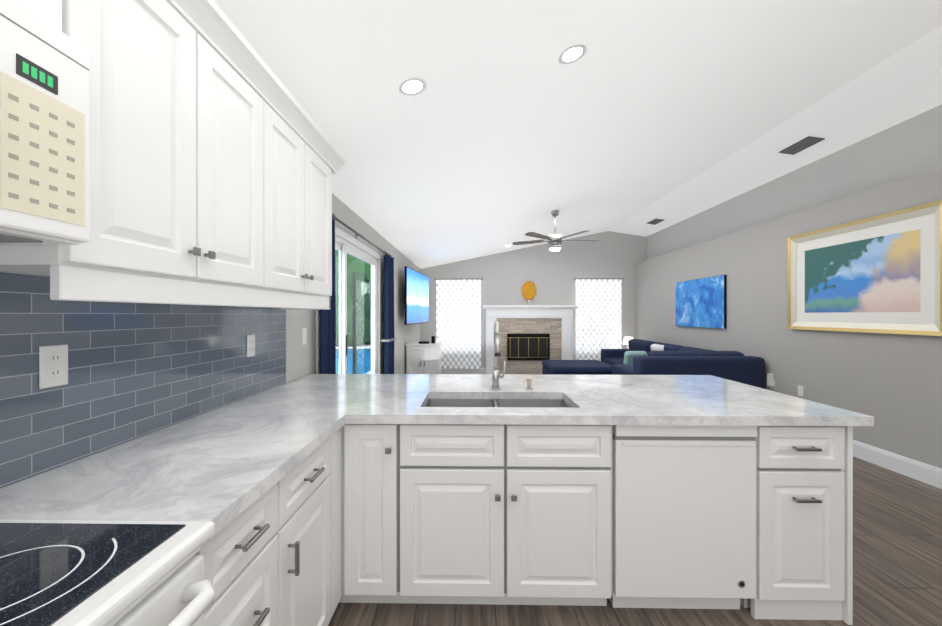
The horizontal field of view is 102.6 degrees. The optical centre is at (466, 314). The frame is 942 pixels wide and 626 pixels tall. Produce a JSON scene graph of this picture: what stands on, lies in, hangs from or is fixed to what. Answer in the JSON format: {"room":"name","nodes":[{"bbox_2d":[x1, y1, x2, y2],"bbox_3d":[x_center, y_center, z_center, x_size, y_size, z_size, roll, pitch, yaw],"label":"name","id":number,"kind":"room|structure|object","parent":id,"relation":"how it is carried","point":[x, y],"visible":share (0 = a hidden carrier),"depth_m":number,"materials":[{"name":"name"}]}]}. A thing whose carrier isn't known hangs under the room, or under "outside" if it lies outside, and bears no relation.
{"room":"living room and kitchen","nodes":[
{"label":"living room and kitchen","id":0,"kind":"room"},
{"bbox_2d":[0,193,419,488],"bbox_3d":[-1.188,-0.458,3.120,0.100,3.600,11.200,0,0,1],"label":"wall","id":1,"kind":"structure","parent":0,"point":[300,360],"depth_m":3.99,"materials":[{"name":"paint"}]},
{"bbox_2d":[17,0,67,34],"bbox_3d":[-1.012,-0.764,0.419,0.320,0.406,0.764,0,0,1],"label":"upper cabinet","id":2,"kind":"object","parent":1,"relation":"attached to","point":[55,12],"depth_m":0.77,"materials":[{"name":"white paint"}]},
{"bbox_2d":[0,0,89,244],"bbox_3d":[-0.943,-0.349,0.416,0.458,0.414,0.756,0,0,1],"label":"over-the-range microwave","id":3,"kind":"object","parent":2,"relation":"attached to","point":[44,132],"visible":1,"depth_m":0.70,"materials":[{"name":"white plastic"}]},
{"bbox_2d":[0,0,267,291],"bbox_3d":[-1.000,-0.538,1.178,0.320,0.861,0.754,0,0,1],"label":"upper cabinet","id":4,"kind":"object","parent":1,"relation":"attached to","point":[217,160],"depth_m":1.07,"materials":[{"name":"white paint"}]},
{"bbox_2d":[0,273,285,487],"bbox_3d":[-1.172,0.088,0.750,0.009,0.689,3.260,0,0,1],"label":"tile backsplash","id":5,"kind":"structure","parent":1,"relation":"attached to","point":[136,370],"depth_m":1.24,"materials":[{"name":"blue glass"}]},
{"bbox_2d":[39,344,67,388],"bbox_3d":[-1.158,0.144,1.060,0.008,0.116,0.072,0,0,1],"label":"electrical outlet","id":6,"kind":"object","parent":5,"relation":"attached to","point":[53,365],"visible":1,"depth_m":1.05,"materials":[{"name":"white plastic"}]},
{"bbox_2d":[247,334,254,356],"bbox_3d":[-1.142,0.163,2.000,0.008,0.116,0.072,0,0,1],"label":"electrical outlet","id":7,"kind":"object","parent":5,"relation":"attached to","point":[250,345],"visible":1,"depth_m":1.99,"materials":[{"name":"white plastic"}]},
{"bbox_2d":[204,80,335,299],"bbox_3d":[-0.987,-0.538,1.936,0.320,0.861,0.762,0,0,1],"label":"upper cabinet","id":8,"kind":"object","parent":1,"relation":"attached to","point":[301,167],"depth_m":1.85,"materials":[{"name":"white paint"}]},
{"bbox_2d":[302,328,306,344],"bbox_3d":[-1.141,0.152,2.650,0.008,0.116,0.072,0,0,1],"label":"light switch","id":9,"kind":"object","parent":1,"relation":"attached to","point":[304,336],"visible":1,"depth_m":2.64,"materials":[{"name":"white plastic"}]},
{"bbox_2d":[316,226,380,373],"bbox_3d":[-1.118,0.291,3.835,0.015,2.100,1.950,0,0,1],"label":"door frame","id":10,"kind":"structure","parent":1,"relation":"attached to","point":[348,238],"depth_m":3.71,"materials":[{"name":"white wood"}]},
{"bbox_2d":[335,235,377,373],"bbox_3d":[-1.174,0.321,3.836,0.073,2.040,1.830,0,0,1],"label":"door","id":11,"kind":"structure","parent":1,"relation":"in","point":[343,247],"depth_m":3.88,"materials":[{"name":"white glass"}]},
{"bbox_2d":[332,213,394,258],"bbox_3d":[-1.079,-0.798,4.008,0.085,0.062,2.624,0,0,1],"label":"curtain rod","id":12,"kind":"object","parent":1,"relation":"attached to","point":[353,230],"visible":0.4,"depth_m":3.75,"materials":[{"name":"silver metal"}]},
{"bbox_2d":[320,219,335,373],"bbox_3d":[-1.075,0.284,2.919,0.065,2.085,0.260,0,0,1],"label":"curtain","id":13,"kind":"object","parent":12,"relation":"hanging from","point":[327,341],"visible":0.31,"depth_m":2.93,"materials":[{"name":"blue fabric"}]},
{"bbox_2d":[381,254,395,373],"bbox_3d":[-1.022,0.282,4.949,0.100,2.085,0.420,0,0,1],"label":"curtain","id":14,"kind":"object","parent":12,"relation":"hanging from","point":[388,339],"visible":0.67,"depth_m":4.80,"materials":[{"name":"blue fabric"}]},
{"bbox_2d":[420,231,645,367],"bbox_3d":[1.483,-0.464,8.577,5.460,3.600,0.200,0,0,1],"label":"wall","id":15,"kind":"structure","parent":0,"point":[552,276],"depth_m":8.47,"materials":[{"name":"paint"}]},
{"bbox_2d":[442,368,485,373],"bbox_3d":[1.336,1.260,8.473,4.770,0.152,0.016,0,0,1],"label":"baseboard","id":16,"kind":"structure","parent":15,"relation":"attached to","point":[483,370],"depth_m":8.49,"materials":[{"name":"white"}]},
{"bbox_2d":[521,281,536,302],"bbox_3d":[1.386,-0.506,8.432,0.340,0.496,0.075,0,0,1],"label":"decor","id":17,"kind":"object","parent":15,"relation":"attached to","point":[528,290],"visible":1,"depth_m":8.40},
{"bbox_3d":[-0.188,0.071,8.550,0.940,1.590,0.150,0,0,1],"label":"window","id":18,"kind":"structure","parent":15,"relation":"in","visible":0},
{"bbox_2d":[434,279,480,368],"bbox_3d":[-0.185,0.200,8.435,1.090,2.014,0.024,0,0,1],"label":"curtain","id":19,"kind":"object","parent":18,"relation":"hanging from","point":[458,319],"visible":0.94,"depth_m":8.43,"materials":[{"name":"white fabric"}]},
{"bbox_3d":[2.922,0.071,8.499,0.960,1.590,0.150,0,0,1],"label":"window","id":20,"kind":"structure","parent":15,"relation":"in","visible":0},
{"bbox_2d":[576,278,623,360],"bbox_3d":[2.925,0.200,8.384,1.110,2.014,0.024,0,0,1],"label":"curtain","id":21,"kind":"object","parent":20,"relation":"hanging from","point":[598,317],"visible":0.77,"depth_m":8.38,"materials":[{"name":"white fabric"}]},
{"bbox_2d":[214,0,941,268],"bbox_3d":[1.392,-1.519,3.077,5.460,1.062,11.200,0,0,1],"label":"ceiling","id":22,"kind":"structure","parent":0,"point":[502,130],"depth_m":2.57,"materials":[{"name":"paint"}]},
{"bbox_2d":[398,78,426,95],"bbox_3d":[-0.286,-1.198,1.988,0.147,0.030,0.150,0,0,1],"label":"recessed light","id":23,"kind":"object","parent":22,"relation":"in","point":[411,86],"visible":1,"depth_m":1.99,"materials":[{"name":"white plastic"}]},
{"bbox_2d":[512,210,596,250],"bbox_3d":[1.312,-1.214,5.512,1.248,0.581,1.253,0,0,1],"label":"fan","id":24,"kind":"object","parent":22,"relation":"hanging from","point":[554,240],"visible":1,"depth_m":5.42,"materials":[{"name":"white metal"}]},
{"bbox_2d":[558,44,586,64],"bbox_3d":[0.554,-1.366,1.983,0.147,0.030,0.150,0,0,1],"label":"recessed light","id":25,"kind":"object","parent":22,"relation":"in","point":[573,52],"visible":1,"depth_m":1.98,"materials":[{"name":"white plastic"}]},
{"bbox_2d":[646,219,663,224],"bbox_3d":[3.631,-1.792,7.270,0.169,0.034,0.380,0,0,1],"label":"ceiling vent","id":26,"kind":"object","parent":22,"relation":"in","point":[654,221],"visible":1,"depth_m":7.27,"materials":[{"name":"grey metal"}]},
{"bbox_2d":[778,136,824,154],"bbox_3d":[3.547,-1.793,4.011,0.169,0.034,0.380,0,0,1],"label":"ceiling vent","id":27,"kind":"object","parent":22,"relation":"in","point":[802,145],"visible":1,"depth_m":3.99,"materials":[{"name":"grey metal"}]},
{"bbox_2d":[328,456,941,625],"bbox_3d":[1.392,1.392,3.080,5.460,0.100,11.200,0,0,1],"label":"floor","id":28,"kind":"structure","parent":0,"point":[897,549],"depth_m":1.77,"materials":[{"name":"brown wood"}]},
{"bbox_2d":[0,519,214,625],"bbox_3d":[-0.822,0.757,0.415,0.688,1.175,0.760,0,0,1],"label":"range","id":29,"kind":"object","parent":28,"relation":"on","point":[68,572],"visible":0.98,"depth_m":0.66,"materials":[{"name":"black glass"}]},
{"bbox_2d":[195,433,334,625],"bbox_3d":[-0.860,0.909,1.175,0.600,0.868,0.748,0,0,1],"label":"base cabinet","id":30,"kind":"object","parent":28,"relation":"on","point":[273,564],"depth_m":1.15,"materials":[{"name":"white paint"}]},
{"bbox_2d":[335,426,342,608],"bbox_3d":[-0.852,0.909,1.612,0.600,0.868,0.127,0,0,1],"label":"base cabinet","id":31,"kind":"object","parent":28,"relation":"on","point":[338,434],"depth_m":1.64,"materials":[{"name":"white paint"}]},
{"bbox_2d":[343,424,430,603],"bbox_3d":[-0.406,0.908,1.978,0.320,0.868,0.620,0,0,1],"label":"base cabinet","id":32,"kind":"object","parent":28,"relation":"on","point":[379,459],"depth_m":1.67,"materials":[{"name":"white paint"}]},
{"bbox_2d":[0,374,873,539],"bbox_3d":[0.290,0.548,1.759,2.880,0.230,1.956,0,0,1],"label":"countertop","id":33,"kind":"structure","parent":32,"relation":"on","point":[221,468],"depth_m":1.61,"materials":[{"name":"stone"}]},
{"bbox_2d":[490,321,505,389],"bbox_3d":[0.181,0.233,2.108,0.091,0.396,0.252,0,0,1],"label":"faucet","id":34,"kind":"object","parent":33,"relation":"on","point":[496,375],"visible":1,"depth_m":2.18,"materials":[{"name":"silver metal"}]},
{"bbox_2d":[526,378,532,389],"bbox_3d":[0.362,0.397,2.174,0.042,0.069,0.084,0,0,1],"label":"soap dispenser","id":35,"kind":"object","parent":33,"relation":"on","point":[529,381],"visible":1,"depth_m":2.18,"materials":[{"name":"silver metal"}]},
{"bbox_2d":[406,342,441,373],"bbox_3d":[-0.755,0.923,6.718,0.605,0.830,0.434,0,0,1],"label":"media cabinet","id":36,"kind":"object","parent":28,"relation":"on","point":[423,358],"visible":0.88,"depth_m":6.54,"materials":[{"name":"white paint"}]},
{"bbox_2d":[419,336,434,343],"bbox_3d":[-0.708,0.443,6.704,0.280,0.129,0.140,0,0,1],"label":"gadget","id":37,"kind":"object","parent":36,"relation":"on","point":[428,342],"visible":1,"depth_m":6.69,"materials":[{"name":"black plastic"}]},
{"bbox_2d":[415,435,590,605],"bbox_3d":[0.158,1.022,1.944,0.810,0.640,0.400,0,0,1],"label":"base cabinet","id":38,"kind":"object","parent":28,"relation":"on","point":[500,514],"depth_m":1.66,"materials":[{"name":"white paint"}]},
{"bbox_2d":[482,305,576,374],"bbox_3d":[1.385,0.561,8.380,2.070,1.550,0.195,0,0,1],"label":"fireplace","id":39,"kind":"object","parent":28,"relation":"on","point":[533,337],"visible":0.79,"depth_m":8.40,"materials":[{"name":"stone"}]},
{"bbox_2d":[542,360,612,374],"bbox_3d":[1.994,1.101,6.820,1.100,0.474,1.020,0,0,1],"label":"ottoman","id":40,"kind":"object","parent":28,"relation":"on","point":[573,367],"visible":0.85,"depth_m":6.35,"materials":[{"name":"blue fabric"}]},
{"bbox_2d":[609,425,756,608],"bbox_3d":[0.962,0.910,1.927,0.609,0.866,0.568,0,0,1],"label":"dishwasher","id":41,"kind":"object","parent":28,"relation":"on","point":[683,516],"visible":0.85,"depth_m":1.65,"materials":[{"name":"metal"}]},
{"bbox_2d":[601,339,764,388],"bbox_3d":[2.915,0.901,6.264,1.540,0.875,3.300,0,0,1],"label":"sofa","id":42,"kind":"object","parent":28,"relation":"on","point":[641,357],"visible":0.5,"depth_m":4.63,"materials":[{"name":"blue fabric"}]},
{"bbox_2d":[740,426,852,624],"bbox_3d":[1.476,0.908,1.956,0.400,0.868,0.642,0,0,1],"label":"base cabinet","id":43,"kind":"object","parent":28,"relation":"on","point":[804,474],"depth_m":1.64,"materials":[{"name":"white paint"}]},
{"bbox_3d":[3.476,1.069,8.126,0.400,0.535,0.360,0,0,1],"label":"side table","id":44,"kind":"object","parent":28,"relation":"on","visible":0},
{"bbox_2d":[623,337,632,348],"bbox_3d":[3.486,0.639,8.135,0.250,0.324,0.250,0,0,1],"label":"table lamp","id":45,"kind":"object","parent":44,"relation":"on","point":[626,340],"visible":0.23,"depth_m":8.07,"materials":[{"name":"white fabric"}]},
{"bbox_2d":[635,104,941,468],"bbox_3d":[3.897,-0.458,3.036,0.450,3.600,11.200,0,0,1],"label":"wall","id":46,"kind":"structure","parent":0,"point":[891,384],"depth_m":4.07,"materials":[{"name":"grey paint"}]},
{"bbox_2d":[676,275,726,328],"bbox_3d":[3.701,-0.186,6.035,0.036,0.770,1.290,0,0,1],"label":"framed picture","id":47,"kind":"object","parent":46,"relation":"attached to","point":[701,302],"visible":1,"depth_m":5.90},
{"bbox_2d":[767,373,774,389],"bbox_3d":[3.671,0.804,4.562,0.049,0.188,0.072,0,0,1],"label":"electrical outlet","id":48,"kind":"object","parent":46,"relation":"attached to","point":[770,380],"depth_m":4.54,"materials":[{"name":"white plastic"}]},
{"bbox_2d":[798,385,802,396],"bbox_3d":[3.687,0.841,4.171,0.005,0.116,0.072,0,0,1],"label":"electrical outlet","id":49,"kind":"object","parent":46,"relation":"attached to","point":[800,388],"depth_m":4.17,"materials":[{"name":"white plastic"}]},
{"bbox_2d":[788,200,941,335],"bbox_3d":[3.656,-0.359,3.575,0.045,1.040,1.430,0,0,1],"label":"framed landscape picture","id":50,"kind":"object","parent":46,"relation":"attached to","point":[881,273],"visible":1,"depth_m":3.41,"materials":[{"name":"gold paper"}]},
{"bbox_2d":[853,440,941,488],"bbox_3d":[3.698,1.264,5.142,0.016,0.152,6.600,0,0,1],"label":"baseboard","id":51,"kind":"structure","parent":46,"relation":"attached to","point":[918,470],"depth_m":3.19,"materials":[{"name":"white"}]},
{"label":"outside","id":52,"kind":"structure","parent":0,"visible":0},
{"bbox_2d":[337,345,370,347],"bbox_3d":[-15.435,1.400,15.159,28.790,0.100,50.000,0,0,1],"label":"ground","id":53,"kind":"structure","parent":52,"point":[367,346],"depth_m":16.09,"materials":[{"name":"white concrete"}]},
{"bbox_2d":[335,249,370,346],"bbox_3d":[-7.464,-1.798,7.023,13.000,6.729,24.000,0,0,1],"label":"hedge","id":54,"kind":"object","parent":53,"relation":"on","point":[350,271],"depth_m":15.61,"materials":[{"name":"green plant"}]},
{"bbox_2d":[336,348,370,373],"bbox_3d":[-4.840,1.346,11.484,5.500,0.015,7.400,0,0,1],"label":"pool","id":55,"kind":"object","parent":53,"relation":"on","point":[362,351],"depth_m":10.84,"materials":[{"name":"liquid"}]},
{"bbox_2d":[353,272,370,373],"bbox_3d":[-2.080,0.257,7.487,0.350,2.200,0.200,0,0,1],"label":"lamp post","id":56,"kind":"object","parent":53,"relation":"on","point":[354,324],"depth_m":7.46,"materials":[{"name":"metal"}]},
{"bbox_3d":[-1.006,-0.312,6.768,0.138,0.400,0.500,0,0,1],"label":"bracket","id":57,"kind":"object","parent":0,"visible":0},
{"bbox_2d":[405,266,428,324],"bbox_3d":[-0.875,-0.302,6.781,0.036,0.920,1.700,0,0,6],"label":"television","id":58,"kind":"object","parent":57,"relation":"attached to","point":[416,297],"visible":1,"depth_m":6.58,"materials":[{"name":"blue glass"}]}
]}

